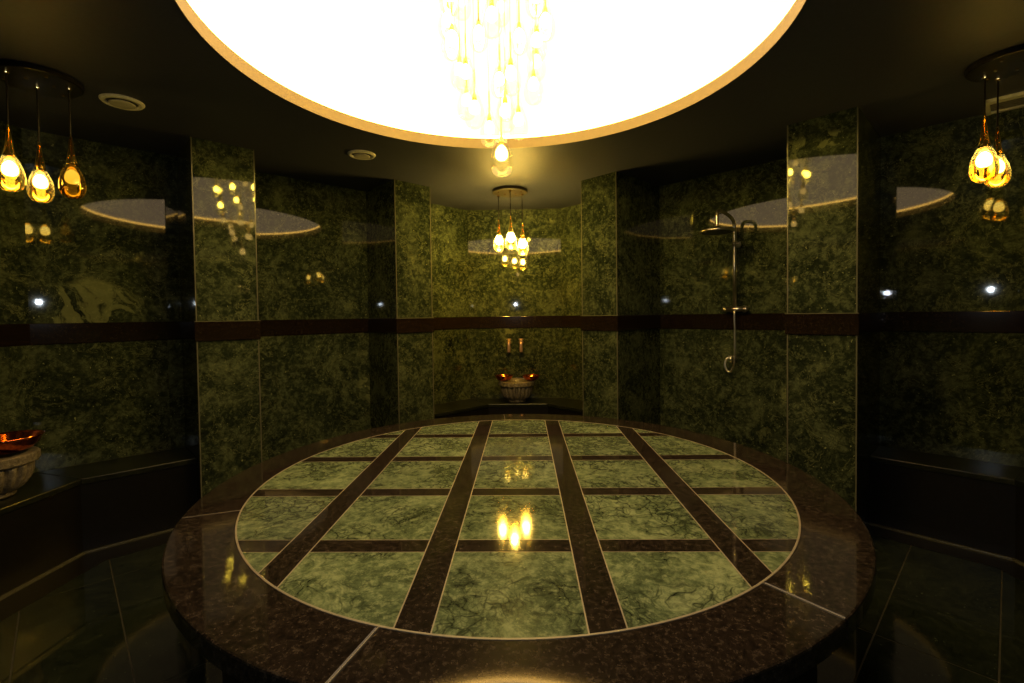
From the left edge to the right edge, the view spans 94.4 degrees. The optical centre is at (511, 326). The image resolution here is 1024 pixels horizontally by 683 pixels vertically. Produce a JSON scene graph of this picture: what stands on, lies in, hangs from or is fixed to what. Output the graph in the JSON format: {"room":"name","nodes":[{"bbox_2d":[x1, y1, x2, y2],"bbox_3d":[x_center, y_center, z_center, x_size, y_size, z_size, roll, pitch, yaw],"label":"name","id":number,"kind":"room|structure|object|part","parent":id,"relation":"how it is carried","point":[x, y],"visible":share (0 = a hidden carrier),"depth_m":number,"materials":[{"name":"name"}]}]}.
{"room":"spa","nodes":[
{"label":"spa","id":0,"kind":"room"},
{"bbox_2d":[0,120,34,472],"bbox_3d":[-3.291,0.092,2.601,0.120,2.775,1.124,-1,1,1],"label":"wall","id":1,"kind":"structure","parent":0,"point":[15,370],"depth_m":3.07,"materials":[{"name":"green stone"}]},
{"bbox_2d":[0,324,29,346],"bbox_3d":[-3.237,0.065,2.599,0.033,0.142,1.124,-1,1,1],"label":"trim","id":2,"kind":"structure","parent":1,"relation":"attached to","point":[10,334],"depth_m":3.06,"materials":[{"name":"brown stone"}]},
{"bbox_2d":[176,137,261,500],"bbox_3d":[-2.283,0.052,3.696,0.425,2.775,0.614,-2,2,-44],"label":"wall","id":3,"kind":"structure","parent":0,"point":[220,328],"depth_m":3.48,"materials":[{"name":"green stone"}]},
{"bbox_2d":[0,531,171,621],"bbox_3d":[-2.471,1.468,2.616,0.597,0.002,1.742,-1,1,1],"label":"trim","id":4,"kind":"structure","parent":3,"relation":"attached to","point":[33,592],"depth_m":2.81,"materials":[{"name":"black stone"}]},
{"bbox_2d":[21,128,469,471],"bbox_3d":[-1.911,0.027,4.508,3.753,2.775,0.120,-2,2,-44],"label":"wall","id":5,"kind":"structure","parent":0,"point":[110,253],"depth_m":3.66,"materials":[{"name":"green stone"}]},
{"bbox_2d":[30,317,469,344],"bbox_3d":[-1.873,0.001,4.468,3.753,0.142,0.033,-2,2,-44],"label":"trim","id":6,"kind":"structure","parent":5,"relation":"attached to","point":[44,333],"depth_m":3.63,"materials":[{"name":"brown stone"}]},
{"bbox_2d":[366,179,433,428],"bbox_3d":[-1.135,0.010,4.790,0.418,2.775,0.614,-2,2,-44],"label":"wall","id":7,"kind":"structure","parent":0,"point":[398,213],"depth_m":4.59,"materials":[{"name":"green stone"}]},
{"bbox_2d":[191,0,791,134],"bbox_3d":[-0.084,-1.817,2.276,2.811,0.788,2.811,-1,1,1],"label":"ceiling","id":8,"kind":"structure","parent":0,"point":[390,61],"depth_m":3.13,"materials":[{"name":"white paint"}]},
{"bbox_2d":[442,0,479,114],"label":"chandelier","id":9,"kind":"object","parent":8,"relation":"hanging from","point":[463,69],"depth_m":2.25,"materials":[{"name":"glass"}]},
{"bbox_2d":[445,1,449,11],"bbox_3d":[-0.319,-1.631,2.347,0.022,0.148,0.022,-1,1,1],"label":"socket","id":10,"kind":"object","parent":9,"relation":"attached to","point":[447,9],"depth_m":2.34,"materials":[{"name":"gold metal"}]},
{"bbox_2d":[449,1,453,30],"bbox_3d":[-0.278,-1.436,2.182,0.022,0.148,0.022,-1,1,1],"label":"socket","id":11,"kind":"object","parent":9,"relation":"attached to","point":[451,28],"depth_m":2.18,"materials":[{"name":"gold metal"}]},
{"bbox_3d":[-0.277,-1.329,2.184,0.054,0.063,0.054,-1,1,1],"label":"light bulb","id":12,"kind":"part","parent":9,"relation":"part of","materials":[{"name":"white glass"}]},
{"bbox_3d":[-0.266,-1.310,2.410,0.054,0.063,0.054,-1,1,1],"label":"light bulb","id":13,"kind":"part","parent":9,"relation":"part of","materials":[{"name":"white glass"}]},
{"bbox_2d":[457,33,461,62],"bbox_3d":[-0.268,-1.417,2.407,0.022,0.148,0.022,-1,1,1],"label":"socket","id":14,"kind":"object","parent":9,"relation":"attached to","point":[459,60],"depth_m":2.40,"materials":[{"name":"gold metal"}]},
{"bbox_2d":[463,31,467,63],"bbox_3d":[-0.213,-1.278,2.172,0.022,0.148,0.022,-1,1,1],"label":"socket","id":15,"kind":"object","parent":9,"relation":"attached to","point":[465,61],"depth_m":2.17,"materials":[{"name":"gold metal"}]},
{"bbox_3d":[-0.212,-1.171,2.175,0.054,0.063,0.054,-1,1,1],"label":"light bulb","id":16,"kind":"part","parent":9,"relation":"part of","materials":[{"name":"white glass"}]},
{"bbox_2d":[464,79,468,92],"bbox_3d":[-0.229,-1.250,2.384,0.022,0.148,0.022,-1,1,1],"label":"socket","id":17,"kind":"object","parent":9,"relation":"attached to","point":[466,90],"depth_m":2.38,"materials":[{"name":"gold metal"}]},
{"bbox_2d":[472,69,476,100],"bbox_3d":[-0.179,-1.149,2.251,0.022,0.148,0.022,-1,1,1],"label":"socket","id":18,"kind":"object","parent":9,"relation":"attached to","point":[474,98],"depth_m":2.25,"materials":[{"name":"gold metal"}]},
{"bbox_2d":[473,0,483,50],"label":"chandelier","id":19,"kind":"object","parent":8,"relation":"hanging from","point":[478,32],"depth_m":2.49,"materials":[{"name":"glass"}]},
{"bbox_3d":[-0.318,-1.524,2.349,0.054,0.063,0.054,-1,1,1],"label":"light bulb","id":20,"kind":"part","parent":19,"relation":"part of","materials":[{"name":"white glass"}]},
{"bbox_3d":[-0.260,-1.690,2.451,0.054,0.063,0.054,-1,1,1],"label":"light bulb","id":21,"kind":"part","parent":19,"relation":"part of","materials":[{"name":"white glass"}]},
{"bbox_2d":[476,0,480,25],"bbox_3d":[-0.178,-1.665,2.507,0.022,0.148,0.022,-1,1,1],"label":"socket","id":22,"kind":"object","parent":19,"relation":"attached to","point":[478,23],"depth_m":2.50,"materials":[{"name":"gold metal"}]},
{"bbox_3d":[-0.177,-1.558,2.510,0.054,0.063,0.054,-1,1,1],"label":"light bulb","id":23,"kind":"part","parent":19,"relation":"part of","materials":[{"name":"white glass"}]},
{"bbox_2d":[484,91,494,133],"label":"chandelier","id":24,"kind":"object","parent":8,"relation":"hanging from","point":[489,128],"depth_m":2.39,"materials":[{"name":"glass"}]},
{"bbox_3d":[-0.228,-1.142,2.387,0.054,0.063,0.054,-1,1,1],"label":"light bulb","id":25,"kind":"part","parent":24,"relation":"part of","materials":[{"name":"white glass"}]},
{"bbox_3d":[-0.178,-1.042,2.253,0.054,0.063,0.054,-1,1,1],"label":"light bulb","id":26,"kind":"part","parent":24,"relation":"part of","materials":[{"name":"white glass"}]},
{"bbox_3d":[-0.114,-1.009,2.400,0.054,0.063,0.054,-1,1,1],"label":"light bulb","id":27,"kind":"part","parent":24,"relation":"part of","materials":[{"name":"white glass"}]},
{"bbox_2d":[487,91,491,120],"bbox_3d":[-0.116,-1.116,2.397,0.022,0.148,0.022,-1,1,1],"label":"socket","id":28,"kind":"object","parent":24,"relation":"attached to","point":[489,118],"depth_m":2.39,"materials":[{"name":"gold metal"}]},
{"bbox_3d":[-0.051,-0.842,2.299,0.063,0.072,0.063,-1,1,1],"label":"light bulb","id":29,"kind":"part","parent":24,"relation":"part of","materials":[{"name":"white glass"}]},
{"bbox_2d":[499,116,503,144],"bbox_3d":[-0.052,-0.966,2.296,0.025,0.171,0.025,-2,2,-44],"label":"socket","id":30,"kind":"object","parent":24,"relation":"attached to","point":[501,141],"depth_m":2.29,"materials":[{"name":"gold metal"}]},
{"bbox_3d":[-0.031,-0.999,2.191,0.054,0.063,0.054,-1,1,1],"label":"light bulb","id":31,"kind":"part","parent":24,"relation":"part of","materials":[{"name":"white glass"}]},
{"bbox_3d":[0.032,-1.022,2.337,0.054,0.063,0.054,-1,1,1],"label":"light bulb","id":32,"kind":"part","parent":24,"relation":"part of","materials":[{"name":"white glass"}]},
{"bbox_2d":[486,0,509,23],"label":"chandelier","id":33,"kind":"object","parent":8,"relation":"hanging from","point":[492,13],"depth_m":2.06,"materials":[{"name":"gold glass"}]},
{"bbox_3d":[-0.088,-1.359,2.062,0.054,0.063,0.054,-1,1,1],"label":"light bulb","id":34,"kind":"part","parent":33,"relation":"part of","materials":[{"name":"white glass"}]},
{"bbox_3d":[-0.058,-1.706,2.525,0.054,0.063,0.054,-1,1,1],"label":"light bulb","id":35,"kind":"part","parent":33,"relation":"part of","materials":[{"name":"white glass"}]},
{"bbox_2d":[517,0,520,28],"bbox_3d":[0.037,-1.644,2.498,0.022,0.148,0.022,-1,1,1],"label":"socket","id":36,"kind":"object","parent":33,"relation":"attached to","point":[519,24],"depth_m":2.49,"materials":[{"name":"gold metal"}]},
{"bbox_2d":[494,0,523,160],"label":"chandelier","id":37,"kind":"object","parent":8,"relation":"hanging from","point":[501,153],"depth_m":2.29,"materials":[{"name":"glass"}]},
{"bbox_3d":[-0.066,-1.314,2.513,0.054,0.063,0.054,-1,1,1],"label":"light bulb","id":38,"kind":"part","parent":37,"relation":"part of","materials":[{"name":"white glass"}]},
{"bbox_2d":[497,44,501,71],"bbox_3d":[-0.068,-1.421,2.510,0.022,0.148,0.022,-1,1,1],"label":"socket","id":39,"kind":"object","parent":37,"relation":"attached to","point":[498,70],"depth_m":2.51,"materials":[{"name":"gold metal"}]},
{"bbox_2d":[503,71,507,102],"bbox_3d":[-0.033,-1.106,2.188,0.022,0.148,0.022,-1,1,1],"label":"socket","id":40,"kind":"object","parent":37,"relation":"attached to","point":[505,97],"depth_m":2.18,"materials":[{"name":"gold metal"}]},
{"bbox_3d":[-0.033,-1.170,2.466,0.054,0.063,0.054,-1,1,1],"label":"light bulb","id":41,"kind":"part","parent":37,"relation":"part of","materials":[{"name":"white glass"}]},
{"bbox_2d":[508,32,512,65],"bbox_3d":[-0.007,-1.244,2.123,0.022,0.148,0.022,-1,1,1],"label":"socket","id":42,"kind":"object","parent":37,"relation":"attached to","point":[510,62],"depth_m":2.12,"materials":[{"name":"gold metal"}]},
{"bbox_3d":[-0.006,-1.137,2.126,0.054,0.063,0.054,-1,1,1],"label":"light bulb","id":43,"kind":"part","parent":37,"relation":"part of","materials":[{"name":"white glass"}]},
{"bbox_2d":[516,82,520,112],"bbox_3d":[0.030,-1.129,2.334,0.022,0.148,0.022,-1,1,1],"label":"socket","id":44,"kind":"object","parent":37,"relation":"attached to","point":[518,110],"depth_m":2.33,"materials":[{"name":"gold metal"}]},
{"bbox_3d":[0.104,-1.181,2.305,0.054,0.063,0.054,-1,1,1],"label":"light bulb","id":45,"kind":"part","parent":37,"relation":"part of","materials":[{"name":"white glass"}]},
{"bbox_2d":[528,0,550,90],"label":"chandelier","id":46,"kind":"object","parent":8,"relation":"hanging from","point":[545,20],"depth_m":2.30,"materials":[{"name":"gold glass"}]},
{"bbox_3d":[0.038,-1.537,2.500,0.054,0.063,0.054,-1,1,1],"label":"light bulb","id":47,"kind":"part","parent":46,"relation":"part of","materials":[{"name":"white glass"}]},
{"bbox_2d":[531,47,535,76],"bbox_3d":[0.103,-1.288,2.302,0.022,0.148,0.022,-1,1,1],"label":"socket","id":48,"kind":"object","parent":46,"relation":"attached to","point":[533,74],"depth_m":2.30,"materials":[{"name":"gold metal"}]},
{"bbox_2d":[534,3,538,32],"bbox_3d":[0.111,-1.419,2.164,0.022,0.148,0.022,-1,1,1],"label":"socket","id":49,"kind":"object","parent":46,"relation":"attached to","point":[536,29],"depth_m":2.16,"materials":[{"name":"gold metal"}]},
{"bbox_3d":[0.123,-1.340,2.390,0.054,0.063,0.054,-1,1,1],"label":"light bulb","id":50,"kind":"part","parent":46,"relation":"part of","materials":[{"name":"white glass"}]},
{"bbox_3d":[0.113,-1.312,2.166,0.054,0.063,0.054,-1,1,1],"label":"light bulb","id":51,"kind":"part","parent":46,"relation":"part of","materials":[{"name":"white glass"}]},
{"bbox_3d":[0.164,-1.504,2.327,0.054,0.063,0.054,-1,1,1],"label":"light bulb","id":52,"kind":"part","parent":46,"relation":"part of","materials":[{"name":"white glass"}]},
{"bbox_2d":[543,0,547,13],"bbox_3d":[0.163,-1.611,2.324,0.022,0.148,0.022,-1,1,1],"label":"socket","id":53,"kind":"object","parent":46,"relation":"attached to","point":[545,11],"depth_m":2.32,"materials":[{"name":"gold metal"}]},
{"bbox_2d":[0,0,1023,209],"bbox_3d":[-0.077,-1.351,2.287,9.600,0.041,9.600,-1,1,1],"label":"ceiling","id":54,"kind":"structure","parent":0,"point":[904,64],"depth_m":2.83,"materials":[{"name":"grey paint"}]},
{"bbox_2d":[0,60,86,202],"bbox_3d":[-2.474,-0.980,2.477,0.353,0.647,0.375,-1,1,1],"label":"pendant lamp","id":55,"kind":"object","parent":54,"relation":"hanging from","point":[29,77],"visible":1,"depth_m":2.49,"materials":[{"name":"metal"}]},
{"bbox_2d":[6,126,12,160],"bbox_3d":[-2.491,-0.907,2.348,0.025,0.171,0.025,-2,2,-44],"label":"socket","id":56,"kind":"object","parent":55,"relation":"attached to","point":[9,157],"depth_m":2.34,"materials":[{"name":"gold metal"}]},
{"bbox_3d":[-2.489,-0.783,2.350,0.063,0.073,0.063,-1,1,1],"label":"light bulb","id":57,"kind":"part","parent":55,"relation":"part of","materials":[{"name":"white glass"}]},
{"bbox_2d":[37,143,42,174],"bbox_3d":[-2.502,-0.889,2.511,0.025,0.167,0.025,-1,1,1],"label":"socket","id":58,"kind":"object","parent":55,"relation":"attached to","point":[39,171],"depth_m":2.51,"materials":[{"name":"gold metal"}]},
{"bbox_3d":[-2.500,-0.769,2.514,0.061,0.071,0.061,-1,1,1],"label":"light bulb","id":59,"kind":"part","parent":55,"relation":"part of","materials":[{"name":"white glass"}]},
{"bbox_3d":[-2.350,-0.800,2.534,0.064,0.074,0.064,-1,1,1],"label":"light bulb","id":60,"kind":"part","parent":55,"relation":"part of","materials":[{"name":"glass"}]},
{"bbox_2d":[69,137,74,169],"bbox_3d":[-2.352,-0.925,2.531,0.026,0.173,0.026,-1,1,1],"label":"socket","id":61,"kind":"object","parent":55,"relation":"attached to","point":[71,165],"depth_m":2.53,"materials":[{"name":"gold metal"}]},
{"bbox_2d":[98,93,144,110],"bbox_3d":[-2.273,-1.302,2.765,0.212,0.022,0.212,-1,1,1],"label":"ceiling vent","id":62,"kind":"object","parent":54,"relation":"in","point":[119,101],"visible":1,"depth_m":2.74,"materials":[{"name":"beige plastic"}]},
{"bbox_2d":[347,150,375,159],"bbox_3d":[-1.177,-1.340,3.717,0.212,0.022,0.212,-1,1,1],"label":"ceiling vent","id":63,"kind":"object","parent":54,"relation":"in","point":[356,154],"visible":1,"depth_m":3.69,"materials":[{"name":"beige plastic"}]},
{"bbox_2d":[174,0,806,148],"bbox_3d":[-0.077,-1.363,2.287,2.751,0.074,2.751,-1,1,1],"label":"trim","id":64,"kind":"structure","parent":54,"relation":"attached to","point":[203,30],"depth_m":2.97,"materials":[{"name":"paint"}]},
{"bbox_2d":[187,0,794,138],"bbox_3d":[-0.078,-1.413,2.285,2.691,0.026,2.691,-1,1,1],"label":"light strip","id":65,"kind":"object","parent":64,"relation":"attached to","point":[199,14],"visible":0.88,"depth_m":3.03,"materials":[{"name":"white plastic"}]},
{"bbox_2d":[493,186,527,255],"bbox_3d":[-0.017,-1.061,4.843,0.361,0.666,0.370,-1,1,1],"label":"pendant lamp","id":66,"kind":"object","parent":54,"relation":"hanging from","point":[502,191],"visible":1,"depth_m":4.86,"materials":[{"name":"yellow glass"}]},
{"bbox_3d":[-0.136,-0.894,4.942,0.063,0.073,0.063,-1,1,1],"label":"light bulb","id":67,"kind":"part","parent":66,"relation":"part of","materials":[{"name":"white glass"}]},
{"bbox_3d":[-0.012,-0.881,4.720,0.064,0.074,0.064,-1,1,1],"label":"light bulb","id":68,"kind":"part","parent":66,"relation":"part of","materials":[{"name":"white glass"}]},
{"bbox_3d":[0.110,-0.850,4.903,0.065,0.075,0.065,-1,1,1],"label":"light bulb","id":69,"kind":"part","parent":66,"relation":"part of","materials":[{"name":"white glass"}]},
{"bbox_2d":[965,44,1023,187],"bbox_3d":[2.573,-1.054,2.431,0.352,0.630,0.375,-1,1,1],"label":"pendant lamp","id":70,"kind":"object","parent":54,"relation":"hanging from","point":[1007,63],"visible":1,"depth_m":2.53,"materials":[{"name":"metal"}]},
{"bbox_3d":[2.530,-0.895,2.541,0.068,0.078,0.068,-1,1,1],"label":"light bulb","id":71,"kind":"part","parent":70,"relation":"part of","materials":[{"name":"white glass"}]},
{"bbox_2d":[981,117,987,152],"bbox_3d":[2.528,-1.029,2.538,0.027,0.185,0.027,-2,2,-44],"label":"socket","id":72,"kind":"object","parent":70,"relation":"attached to","point":[984,148],"depth_m":2.53,"materials":[{"name":"gold metal"}]},
{"bbox_3d":[2.618,-0.864,2.560,0.062,0.072,0.062,-1,1,1],"label":"light bulb","id":73,"kind":"part","parent":70,"relation":"part of","materials":[{"name":"glass"}]},
{"bbox_2d":[996,128,999,158],"bbox_3d":[2.617,-0.987,2.557,0.025,0.169,0.025,-1,1,1],"label":"socket","id":74,"kind":"object","parent":70,"relation":"attached to","point":[997,152],"depth_m":2.55,"materials":[{"name":"gold metal"}]},
{"bbox_2d":[986,91,1023,115],"bbox_3d":[3.268,-1.374,2.700,0.270,0.022,0.810,-2,2,-44],"label":"ceiling vent","id":75,"kind":"object","parent":54,"relation":"in","point":[1013,101],"visible":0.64,"depth_m":2.92,"materials":[{"name":"beige plastic"}]},
{"bbox_2d":[0,534,1023,682],"bbox_3d":[0.043,1.496,2.588,7.275,0.120,7.200,-1,1,1],"label":"floor","id":76,"kind":"structure","parent":0,"point":[931,616],"depth_m":2.24,"materials":[{"name":"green tile"}]},
{"bbox_2d":[0,447,196,600],"bbox_3d":[-2.765,1.229,2.617,0.901,0.488,2.326,-1,1,1],"label":"bench","id":77,"kind":"object","parent":76,"relation":"on","point":[59,516],"visible":0.86,"depth_m":3.08,"materials":[{"name":"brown stone"}]},
{"bbox_2d":[0,446,40,499],"bbox_3d":[-3.000,0.862,2.719,0.428,0.248,0.428,-1,1,1],"label":"stone basin","id":78,"kind":"object","parent":77,"relation":"on","point":[16,469],"visible":0.94,"depth_m":2.72,"materials":[{"name":"grey stone"}]},
{"bbox_3d":[-3.000,0.892,2.720,0.375,0.188,0.375,-1,1,1],"label":"fluted bowl","id":79,"kind":"part","parent":78,"relation":"part of","materials":[{"name":"grey stone"}]},
{"bbox_2d":[0,430,45,454],"bbox_3d":[-2.941,0.687,2.759,0.330,0.098,0.330,-1,1,-16],"label":"copper bowl","id":80,"kind":"object","parent":78,"relation":"on","point":[11,442],"visible":1,"depth_m":2.77,"materials":[{"name":"orange metal"}]},
{"bbox_3d":[-2.541,1.462,2.618,0.458,0.016,1.739,-1,1,1],"label":"foot rail","id":81,"kind":"part","parent":77,"relation":"part of","materials":[{"name":"brown stone"}]},
{"bbox_3d":[-2.774,1.004,2.612,0.891,0.038,2.322,-1,1,1],"label":"seat","id":82,"kind":"part","parent":77,"relation":"part of","materials":[{"name":"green stone"}]},
{"bbox_2d":[434,398,582,418],"bbox_3d":[0.036,1.126,5.296,2.406,0.488,0.974,-1,1,1],"label":"bench","id":83,"kind":"object","parent":76,"relation":"on","point":[483,406],"visible":0.28,"depth_m":5.40,"materials":[{"name":"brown stone"}]},
{"bbox_2d":[498,378,534,402],"bbox_3d":[0.056,0.751,5.559,0.428,0.248,0.428,-1,1,1],"label":"stone basin","id":84,"kind":"object","parent":83,"relation":"on","point":[516,390],"visible":0.96,"depth_m":5.42,"materials":[{"name":"grey stone"}]},
{"bbox_2d":[495,374,512,380],"bbox_3d":[-0.094,0.597,5.510,0.221,0.066,0.221,-1,1,1],"label":"copper bowl","id":85,"kind":"object","parent":84,"relation":"on","point":[501,377],"visible":1,"depth_m":5.44,"materials":[{"name":"orange metal"}]},
{"bbox_3d":[0.057,0.781,5.560,0.375,0.188,0.375,-1,1,1],"label":"fluted bowl","id":86,"kind":"part","parent":84,"relation":"part of","materials":[{"name":"grey stone"}]},
{"bbox_2d":[522,374,539,380],"bbox_3d":[0.223,0.594,5.502,0.213,0.064,0.213,-2,2,-39],"label":"copper bowl","id":87,"kind":"object","parent":84,"relation":"on","point":[530,377],"visible":1,"depth_m":5.45,"materials":[{"name":"orange metal"}]},
{"bbox_2d":[161,414,875,682],"bbox_3d":[0.025,1.069,2.255,2.704,0.751,2.704,-1,1,1],"label":"platform","id":88,"kind":"object","parent":76,"relation":"on","point":[498,548],"visible":1,"depth_m":1.45,"materials":[{"name":"green stone"}]},
{"bbox_2d":[869,446,1023,566],"bbox_3d":[2.865,1.157,2.483,0.795,0.488,2.138,-1,1,1],"label":"bench","id":89,"kind":"object","parent":76,"relation":"on","point":[977,506],"visible":1,"depth_m":3.03,"materials":[{"name":"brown stone"}]},
{"bbox_3d":[2.726,1.395,2.492,0.510,0.016,1.648,-1,1,1],"label":"foot rail","id":90,"kind":"part","parent":89,"relation":"part of","materials":[{"name":"brown stone"}]},
{"bbox_3d":[2.867,0.933,2.477,0.784,0.038,2.133,-1,1,1],"label":"seat","id":91,"kind":"part","parent":89,"relation":"part of","materials":[{"name":"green stone"}]},
{"bbox_2d":[468,208,561,398],"bbox_3d":[0.041,-0.031,5.814,1.120,2.775,0.120,-1,1,1],"label":"wall","id":92,"kind":"structure","parent":0,"point":[506,282],"depth_m":5.75,"materials":[{"name":"green stone"}]},
{"bbox_2d":[506,339,510,351],"bbox_3d":[-0.038,0.225,5.712,0.056,0.160,0.102,-1,1,1],"label":"tap","id":93,"kind":"object","parent":92,"relation":"attached to","point":[508,340],"visible":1,"depth_m":5.67,"materials":[{"name":"gold metal"}]},
{"bbox_3d":[-0.038,0.236,5.709,0.038,0.139,0.096,-1,1,1],"label":"spout","id":94,"kind":"part","parent":93,"relation":"part of","materials":[{"name":"gold metal"}]},
{"bbox_2d":[469,316,560,328],"bbox_3d":[0.040,-0.056,5.760,1.120,0.142,0.033,-1,1,1],"label":"trim","id":95,"kind":"structure","parent":92,"relation":"attached to","point":[496,321],"depth_m":5.74,"materials":[{"name":"brown stone"}]},
{"bbox_2d":[519,339,522,351],"bbox_3d":[0.109,0.223,5.708,0.056,0.160,0.102,-1,1,1],"label":"tap","id":96,"kind":"object","parent":92,"relation":"attached to","point":[520,340],"visible":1,"depth_m":5.67,"materials":[{"name":"gold metal"}]},
{"bbox_2d":[581,171,660,424],"bbox_3d":[1.095,-0.018,4.694,0.801,2.775,0.419,-2,2,-44],"label":"wall","id":97,"kind":"structure","parent":0,"point":[621,325],"depth_m":4.46,"materials":[{"name":"green stone"}]},
{"bbox_2d":[560,107,1023,466],"bbox_3d":[1.973,-0.022,4.404,0.120,2.775,3.831,-2,2,-44],"label":"wall","id":98,"kind":"structure","parent":0,"point":[949,241],"depth_m":3.47,"materials":[{"name":"green stone"}]},
{"bbox_2d":[699,209,747,372],"bbox_3d":[1.818,-0.284,4.050,0.584,1.404,0.274,-2,2,-44],"label":"shower column","id":99,"kind":"structure","parent":98,"relation":"attached to","point":[717,230],"depth_m":4.17,"materials":[{"name":"brown metal"}]},
{"bbox_3d":[1.699,-0.779,3.930,0.235,0.004,0.235,0,2,24],"label":"spray plate","id":100,"kind":"part","parent":99,"relation":"part of","materials":[{"name":"metal"}]},
{"bbox_2d":[561,311,1023,332],"bbox_3d":[1.934,-0.047,4.366,0.033,0.142,3.831,-2,2,-44],"label":"trim","id":101,"kind":"structure","parent":98,"relation":"attached to","point":[942,321],"depth_m":3.41,"materials":[{"name":"brown stone"}]},
{"bbox_2d":[785,106,881,526],"bbox_3d":[2.323,-0.002,3.406,0.801,2.775,0.421,-2,2,-44],"label":"pillar","id":102,"kind":"structure","parent":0,"point":[833,317],"depth_m":3.14,"materials":[{"name":"green stone"}]},
{"bbox_2d":[867,525,1023,581],"bbox_3d":[2.670,1.403,2.494,0.622,0.002,1.650,-1,1,1],"label":"trim","id":103,"kind":"structure","parent":102,"relation":"attached to","point":[1012,568],"depth_m":2.93,"materials":[{"name":"black stone"}]}
]}

